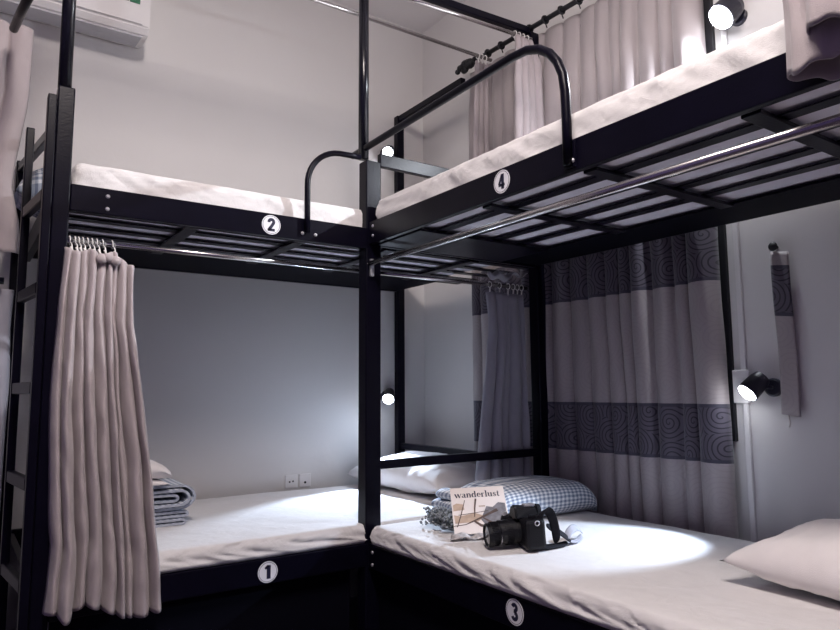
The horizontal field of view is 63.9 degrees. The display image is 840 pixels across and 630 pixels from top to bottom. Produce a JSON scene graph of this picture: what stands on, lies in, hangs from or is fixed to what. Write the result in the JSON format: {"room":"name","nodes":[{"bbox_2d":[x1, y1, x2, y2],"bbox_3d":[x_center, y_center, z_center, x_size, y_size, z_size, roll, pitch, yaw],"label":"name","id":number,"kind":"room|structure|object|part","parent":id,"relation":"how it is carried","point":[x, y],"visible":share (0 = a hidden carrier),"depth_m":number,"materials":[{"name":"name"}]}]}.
{"room":"dormitory","nodes":[
{"label":"dormitory","id":0,"kind":"room"},
{"bbox_2d":[0,0,424,629],"bbox_3d":[-1.698,-0.229,2.772,4.317,3.193,0.100,4,-8,-34],"label":"wall","id":1,"kind":"structure","parent":0,"point":[247,384],"depth_m":3.31,"materials":[{"name":"paint"}]},
{"bbox_2d":[0,0,150,47],"bbox_3d":[-1.584,-1.377,2.791,0.852,0.296,0.215,4,-8,-34],"label":"air conditioner","id":2,"kind":"object","parent":1,"relation":"attached to","point":[125,22],"visible":1,"depth_m":2.86,"materials":[{"name":"white plastic"}]},
{"bbox_3d":[-1.534,-1.389,2.704,0.805,0.221,0.006,4,-8,-34],"label":"panel","id":3,"kind":"part","parent":2,"relation":"part of","materials":[{"name":"white plastic"}]},
{"bbox_2d":[285,474,297,488],"bbox_3d":[-0.635,0.820,3.322,0.066,0.064,0.009,4,-8,-34],"label":"power outlet","id":4,"kind":"object","parent":1,"relation":"attached to","point":[290,480],"visible":1,"depth_m":3.32,"materials":[{"name":"white plastic"}]},
{"bbox_2d":[299,473,310,486],"bbox_3d":[-0.575,0.824,3.364,0.064,0.064,0.009,4,-8,-34],"label":"power outlet","id":5,"kind":"object","parent":1,"relation":"attached to","point":[304,479],"visible":1,"depth_m":3.36,"materials":[{"name":"white plastic"}]},
{"bbox_2d":[380,145,393,155],"bbox_3d":[-0.179,-0.919,3.785,0.090,0.088,0.102,4,-8,-34],"label":"reading lamp","id":6,"kind":"object","parent":1,"relation":"attached to","point":[389,149],"visible":0.79,"depth_m":3.74,"materials":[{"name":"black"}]},
{"bbox_2d":[381,388,394,403],"bbox_3d":[-0.171,0.437,3.634,0.089,0.088,0.102,4,-8,-34],"label":"reading lamp","id":7,"kind":"object","parent":1,"relation":"attached to","point":[387,396],"visible":1,"depth_m":3.60,"materials":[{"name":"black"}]},
{"bbox_2d":[349,596,357,629],"bbox_3d":[-0.306,1.176,0.604,4.317,0.100,4.958,4,-8,-34],"label":"floor","id":8,"kind":"structure","parent":0,"point":[353,601],"depth_m":3.20,"materials":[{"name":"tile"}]},
{"bbox_2d":[0,0,527,629],"bbox_3d":[-0.550,0.020,2.831,2.000,2.697,1.040,4,-8,-34],"label":"bunk bed","id":9,"kind":"object","parent":8,"relation":"on","point":[309,590],"visible":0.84,"depth_m":2.15,"materials":[{"name":"black metal"}]},
{"bbox_3d":[-1.616,0.363,2.639,0.040,1.985,0.040,4,-8,-34],"label":"post","id":10,"kind":"part","parent":9,"relation":"part of","materials":[{"name":"black metal"}]},
{"bbox_3d":[-1.312,0.836,2.211,0.024,0.079,0.912,4,-8,-34],"label":"rail","id":11,"kind":"part","parent":9,"relation":"part of","materials":[{"name":"black metal"}]},
{"bbox_3d":[-0.861,0.918,3.110,1.798,0.068,0.020,4,-8,-34],"label":"rail","id":12,"kind":"part","parent":9,"relation":"part of","materials":[{"name":"black metal"}]},
{"bbox_3d":[-1.250,0.268,2.076,0.024,1.745,0.036,4,-8,-34],"label":"ladder rail","id":13,"kind":"part","parent":9,"relation":"part of","materials":[{"name":"black metal"}]},
{"bbox_2d":[9,0,32,32],"bbox_3d":[-1.149,-0.941,1.984,0.030,0.032,0.473,5,-8,-41],"label":"curtain rod","id":14,"kind":"object","parent":9,"relation":"attached to","point":[23,7],"visible":1,"depth_m":2.07,"materials":[{"name":"black metal"}]},
{"bbox_2d":[0,19,33,253],"bbox_3d":[-1.509,-0.599,2.095,0.504,0.775,0.046,4,-8,-34],"label":"curtain","id":15,"kind":"object","parent":14,"relation":"hanging from","point":[16,49],"visible":0.98,"depth_m":2.21,"materials":[{"name":"beige fabric"}]},
{"bbox_3d":[-1.319,-0.296,2.337,0.024,0.079,0.912,4,-8,-34],"label":"rail","id":16,"kind":"part","parent":9,"relation":"part of","materials":[{"name":"black metal"}]},
{"bbox_3d":[-1.060,0.237,1.855,0.024,1.755,0.038,4,-8,-34],"label":"ladder rail","id":17,"kind":"part","parent":9,"relation":"part of","materials":[{"name":"black metal"}]},
{"bbox_3d":[-1.036,0.297,1.879,0.045,1.939,0.045,4,-8,-34],"label":"post","id":18,"kind":"part","parent":9,"relation":"part of","materials":[{"name":"black metal"}]},
{"bbox_2d":[42,235,161,625],"bbox_3d":[-0.894,0.306,1.938,0.311,1.089,0.172,4,-8,-34],"label":"curtain","id":19,"kind":"object","parent":9,"relation":"hanging from","point":[104,553],"visible":1,"depth_m":1.88,"materials":[{"name":"beige fabric"}]},
{"bbox_3d":[-0.638,1.070,2.109,0.940,0.410,0.015,4,-8,-34],"label":"panel","id":20,"kind":"part","parent":9,"relation":"part of","materials":[{"name":"black metal"}]},
{"bbox_3d":[-0.603,0.820,2.114,0.993,0.079,0.036,4,-8,-34],"label":"rail","id":21,"kind":"part","parent":9,"relation":"part of","materials":[{"name":"black metal"}]},
{"bbox_3d":[-0.638,-0.195,2.261,0.984,0.020,0.017,4,-8,-34],"label":"curtain rod","id":22,"kind":"part","parent":9,"relation":"part of","materials":[{"name":"silver metal"}]},
{"bbox_3d":[-0.868,-0.214,3.237,1.798,0.068,0.020,4,-8,-34],"label":"rail","id":23,"kind":"part","parent":9,"relation":"part of","materials":[{"name":"black metal"}]},
{"bbox_3d":[-0.610,-0.312,2.240,0.993,0.079,0.036,4,-8,-34],"label":"rail","id":24,"kind":"part","parent":9,"relation":"part of","materials":[{"name":"black metal"}]},
{"bbox_2d":[68,163,492,275],"bbox_3d":[-0.575,-0.304,2.850,1.748,0.126,0.952,4,-8,-34],"label":"mattress","id":25,"kind":"object","parent":9,"relation":"on","point":[81,173],"visible":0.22,"depth_m":2.32,"materials":[{"name":"white fabric"}]},
{"bbox_2d":[14,168,71,217],"bbox_3d":[-1.364,-0.457,2.604,0.360,0.205,0.338,4,-8,-34],"label":"pillow","id":26,"kind":"object","parent":25,"relation":"on","point":[37,175],"visible":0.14,"depth_m":2.42,"materials":[{"name":"blue fabric"}]},
{"bbox_2d":[156,484,438,573],"bbox_3d":[-0.494,0.817,2.758,1.882,0.066,0.978,4,-8,-34],"label":"mattress","id":27,"kind":"object","parent":9,"relation":"on","point":[230,529],"visible":0.38,"depth_m":2.41,"materials":[{"name":"white fabric"}]},
{"bbox_2d":[153,478,195,527],"bbox_3d":[-1.075,0.683,2.438,0.454,0.142,0.324,4,-8,-34],"label":"duvet","id":28,"kind":"object","parent":27,"relation":"on","point":[170,500],"visible":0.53,"depth_m":2.41,"materials":[{"name":"white fabric"}]},
{"bbox_2d":[152,479,168,485],"bbox_3d":[-1.101,0.589,2.372,0.360,0.039,0.280,4,-8,-34],"label":"folded cloth","id":29,"kind":"object","parent":28,"relation":"on","point":[156,482],"visible":0.02,"depth_m":2.35,"materials":[{"name":"white fabric"}]},
{"bbox_2d":[150,460,172,478],"bbox_3d":[-1.114,0.539,2.369,0.420,0.088,0.283,4,-8,-34],"label":"pillow","id":30,"kind":"object","parent":29,"relation":"on","point":[158,470],"visible":0.09,"depth_m":2.35,"materials":[{"name":"white fabric"}]},
{"bbox_2d":[348,451,476,493],"bbox_3d":[0.042,0.759,3.264,0.480,0.177,0.760,4,-8,-36],"label":"pillow","id":31,"kind":"object","parent":27,"relation":"on","point":[427,479],"visible":0.55,"depth_m":3.00,"materials":[{"name":"white fabric"}]},
{"bbox_3d":[-0.313,-0.443,2.426,0.221,0.322,0.021,4,-8,-34],"label":"guard rail","id":32,"kind":"part","parent":9,"relation":"part of","materials":[{"name":"black metal"}]},
{"bbox_3d":[-0.113,0.160,3.731,0.045,2.612,0.040,4,-8,-34],"label":"post","id":33,"kind":"part","parent":9,"relation":"part of","materials":[{"name":"black metal"}]},
{"bbox_3d":[-0.427,-1.319,2.830,1.902,0.038,0.018,4,-8,-34],"label":"curtain rod","id":34,"kind":"part","parent":9,"relation":"part of","materials":[{"name":"metal"}]},
{"bbox_3d":[0.153,-0.142,2.806,0.790,0.020,0.017,4,-8,-34],"label":"curtain rod","id":35,"kind":"part","parent":9,"relation":"part of","materials":[{"name":"silver metal"}]},
{"bbox_2d":[473,52,489,157],"bbox_3d":[0.296,-0.844,3.279,0.123,0.902,0.034,4,-8,-34],"label":"curtain","id":36,"kind":"object","parent":9,"relation":"hanging from","point":[481,127],"visible":0.52,"depth_m":3.30,"materials":[{"name":"beige fabric"}]},
{"bbox_2d":[475,270,530,480],"bbox_3d":[0.355,0.294,2.886,0.316,0.982,0.053,4,-8,-34],"label":"curtain","id":37,"kind":"object","parent":9,"relation":"hanging from","point":[505,419],"visible":0.84,"depth_m":2.90,"materials":[{"name":"grey fabric"}]},
{"bbox_3d":[-1.515,-0.122,2.019,0.458,0.021,0.022,4,-8,-34],"label":"curtain rod","id":38,"kind":"object","parent":9,"relation":"attached to","visible":0},
{"bbox_2d":[0,289,13,505],"bbox_3d":[-1.521,0.551,1.986,0.498,1.305,0.054,4,-8,-34],"label":"curtain","id":39,"kind":"object","parent":38,"relation":"hanging from","point":[6,295],"visible":1,"depth_m":2.17,"materials":[{"name":"grey fabric"}]},
{"bbox_2d":[352,0,839,629],"bbox_3d":[0.719,-0.101,1.941,0.952,2.722,2.135,4,-8,-34],"label":"bunk bed","id":40,"kind":"object","parent":8,"relation":"on","point":[396,591],"visible":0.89,"depth_m":2.08,"materials":[{"name":"black metal"}]},
{"bbox_3d":[-0.185,0.370,2.471,0.064,1.915,0.058,4,-8,-34],"label":"post","id":41,"kind":"part","parent":40,"relation":"part of","materials":[{"name":"black metal"}]},
{"bbox_3d":[0.420,1.008,1.571,0.015,0.400,1.960,4,-8,-34],"label":"panel","id":42,"kind":"part","parent":40,"relation":"part of","materials":[{"name":"black metal"}]},
{"bbox_3d":[0.177,-0.276,2.780,0.805,0.084,0.022,4,-8,-34],"label":"rail","id":43,"kind":"part","parent":40,"relation":"part of","materials":[{"name":"black metal"}]},
{"bbox_3d":[0.057,-0.509,2.149,0.025,0.378,1.120,4,-8,-34],"label":"guard rail","id":44,"kind":"part","parent":40,"relation":"part of","materials":[{"name":"black metal"}]},
{"bbox_3d":[0.160,-1.273,2.859,0.859,0.058,0.018,4,-8,-34],"label":"curtain rod","id":45,"kind":"part","parent":40,"relation":"part of","materials":[{"name":"metal"}]},
{"bbox_3d":[0.387,0.756,1.579,0.022,0.084,1.974,4,-8,-34],"label":"rail","id":46,"kind":"part","parent":40,"relation":"part of","materials":[{"name":"black metal"}]},
{"bbox_2d":[455,0,582,74],"bbox_3d":[0.712,-1.374,2.874,0.056,0.104,1.826,4,-8,-34],"label":"curtain rod","id":47,"kind":"object","parent":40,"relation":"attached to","point":[467,64],"visible":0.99,"depth_m":3.28,"materials":[{"name":"black metal"}]},
{"bbox_2d":[468,0,738,538],"bbox_3d":[0.639,-0.253,2.906,0.088,2.290,1.376,4,-8,-34],"label":"curtain","id":48,"kind":"object","parent":47,"relation":"hanging from","point":[639,412],"visible":0.48,"depth_m":2.62,"materials":[{"name":"grey fabric"}]},
{"bbox_2d":[512,30,544,139],"bbox_3d":[0.492,-0.837,3.021,0.223,0.898,0.062,4,-8,-34],"label":"curtain","id":49,"kind":"object","parent":40,"relation":"hanging from","point":[529,117],"visible":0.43,"depth_m":3.02,"materials":[{"name":"beige fabric"}]},
{"bbox_3d":[0.526,0.030,3.002,0.054,2.700,0.054,4,-8,-34],"label":"post","id":50,"kind":"part","parent":40,"relation":"part of","materials":[{"name":"black metal"}]},
{"bbox_3d":[0.391,-0.285,1.668,0.021,0.024,2.026,4,-8,-34],"label":"curtain rod","id":51,"kind":"part","parent":40,"relation":"part of","materials":[{"name":"silver metal"}]},
{"bbox_3d":[0.380,-0.397,1.708,0.022,0.084,1.974,4,-8,-34],"label":"rail","id":52,"kind":"part","parent":40,"relation":"part of","materials":[{"name":"black metal"}]},
{"bbox_2d":[370,510,839,629],"bbox_3d":[0.721,0.705,1.824,0.876,0.066,1.959,4,-8,-34],"label":"mattress","id":53,"kind":"object","parent":40,"relation":"on","point":[622,574],"visible":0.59,"depth_m":1.74,"materials":[{"name":"white fabric"}]},
{"bbox_2d":[420,506,453,528],"bbox_3d":[0.079,0.690,2.303,0.118,0.070,0.186,4,-8,-34],"label":"dried flowers","id":54,"kind":"object","parent":53,"relation":"on","point":[439,516],"visible":0.77,"depth_m":2.29,"materials":[{"name":"grey plant"}]},
{"bbox_2d":[450,532,482,539],"bbox_3d":[0.197,0.703,2.140,0.206,0.021,0.066,0,-6,-1],"label":"crumpled paper","id":55,"kind":"object","parent":53,"relation":"on","point":[476,536],"visible":0.5,"depth_m":2.13,"materials":[{"name":"white paper"}]},
{"bbox_2d":[450,486,507,534],"bbox_3d":[0.198,0.649,2.243,0.189,0.138,0.148,0,-6,-1],"label":"magazine","id":56,"kind":"object","parent":53,"relation":"on","point":[472,507],"visible":0.96,"depth_m":2.25,"materials":[{"name":"paper"}]},
{"bbox_2d":[453,504,463,510],"bbox_3d":[0.128,0.643,2.252,0.037,0.021,0.023,0,-6,-5],"label":"print","id":57,"kind":"object","parent":56,"relation":"attached to","point":[456,507],"depth_m":2.25},
{"bbox_2d":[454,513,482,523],"bbox_3d":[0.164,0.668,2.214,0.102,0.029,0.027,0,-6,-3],"label":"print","id":58,"kind":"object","parent":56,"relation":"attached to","point":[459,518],"depth_m":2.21},
{"bbox_2d":[454,499,497,526],"bbox_3d":[0.185,0.654,2.211,0.148,0.082,0.137,4,-8,-34],"label":"print","id":59,"kind":"object","parent":56,"relation":"attached to","point":[467,512],"depth_m":2.23},
{"bbox_2d":[481,502,505,522],"bbox_3d":[0.242,0.656,2.225,0.088,0.063,0.068,0,-6,-4],"label":"print","id":60,"kind":"object","parent":56,"relation":"attached to","point":[490,511],"depth_m":2.23},
{"bbox_2d":[427,475,596,515],"bbox_3d":[0.358,0.692,2.555,0.645,0.138,0.294,4,-8,-34],"label":"duvet","id":61,"kind":"object","parent":53,"relation":"on","point":[562,495],"visible":0.39,"depth_m":2.50,"materials":[{"name":"blue fabric"}]},
{"bbox_2d":[483,502,582,550],"bbox_3d":[0.364,0.637,2.054,0.347,0.127,0.162,1,-7,-14],"label":"camera","id":62,"kind":"object","parent":53,"relation":"on","point":[524,525],"visible":1,"depth_m":2.00,"materials":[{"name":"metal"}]},
{"bbox_3d":[0.203,0.658,2.013,0.008,0.058,0.058,1,-7,-11],"label":"glass","id":63,"kind":"part","parent":62,"relation":"part of","materials":[{"name":"black glass"}]},
{"bbox_2d":[720,519,839,600],"bbox_3d":[1.115,0.554,1.477,0.500,0.180,0.680,3,-7,-29],"label":"pillow","id":64,"kind":"object","parent":53,"relation":"on","point":[806,556],"visible":1,"depth_m":1.53,"materials":[{"name":"white fabric"}]},
{"bbox_2d":[376,19,839,247],"bbox_3d":[0.724,-0.426,1.955,0.852,0.148,1.954,4,-8,-34],"label":"mattress","id":65,"kind":"object","parent":40,"relation":"on","point":[769,42],"visible":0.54,"depth_m":1.76,"materials":[{"name":"white fabric"}]},
{"bbox_3d":[1.093,-0.353,2.200,0.022,0.072,1.974,4,-8,-34],"label":"rail","id":66,"kind":"part","parent":40,"relation":"part of","materials":[{"name":"black metal"}]},
{"bbox_2d":[782,0,839,80],"bbox_3d":[0.684,-0.662,1.150,0.102,0.497,0.161,-2,-7,13],"label":"curtain","id":67,"kind":"object","parent":40,"relation":"hanging from","point":[812,27],"visible":1,"depth_m":1.14,"materials":[{"name":"beige fabric"}]},
{"bbox_2d":[330,0,465,32],"bbox_3d":[-0.327,-2.096,0.970,4.317,0.100,4.958,4,-8,-34],"label":"ceiling","id":68,"kind":"structure","parent":0,"point":[405,13],"depth_m":3.85,"materials":[{"name":"paint"}]},
{"bbox_2d":[422,0,839,540],"bbox_3d":[1.418,-0.338,1.980,0.100,3.193,4.758,4,-8,-34],"label":"wall","id":69,"kind":"structure","parent":0,"point":[796,467],"depth_m":2.26,"materials":[{"name":"paint"}]},
{"bbox_2d":[580,0,737,441],"bbox_3d":[0.711,-0.389,2.951,0.090,1.780,1.340,4,-8,-34],"label":"window","id":70,"kind":"structure","parent":69,"relation":"in","point":[709,27],"depth_m":2.35,"materials":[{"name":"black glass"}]},
{"bbox_2d":[708,0,747,29],"bbox_3d":[1.073,-1.061,2.362,0.120,0.115,0.109,4,-8,-34],"label":"reading lamp","id":71,"kind":"object","parent":69,"relation":"attached to","point":[724,14],"visible":1,"depth_m":2.33,"materials":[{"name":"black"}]},
{"bbox_2d":[721,29,757,541],"bbox_3d":[1.097,-0.303,2.344,0.012,3.168,0.020,4,-8,-34],"label":"trim","id":72,"kind":"structure","parent":69,"relation":"attached to","point":[735,226],"depth_m":2.29,"materials":[{"name":"white plastic"}]},
{"bbox_2d":[732,370,750,402],"bbox_3d":[1.087,0.242,2.281,0.012,0.112,0.058,4,-8,-34],"label":"switch plate","id":73,"kind":"object","parent":69,"relation":"attached to","point":[738,376],"visible":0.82,"depth_m":2.29,"materials":[{"name":"white plastic"}]},
{"bbox_2d":[738,371,780,400],"bbox_3d":[1.109,0.232,2.204,0.132,0.096,0.069,0,-6,-7],"label":"reading lamp","id":74,"kind":"object","parent":69,"relation":"attached to","point":[755,384],"visible":1,"depth_m":2.18,"materials":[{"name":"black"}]},
{"bbox_2d":[768,242,800,426],"bbox_3d":[1.177,0.058,2.172,0.034,0.603,0.064,4,-8,-34],"label":"tieback","id":75,"kind":"object","parent":69,"relation":"attached to","point":[779,261],"visible":1,"depth_m":2.17,"materials":[{"name":"fabric"}]}
]}

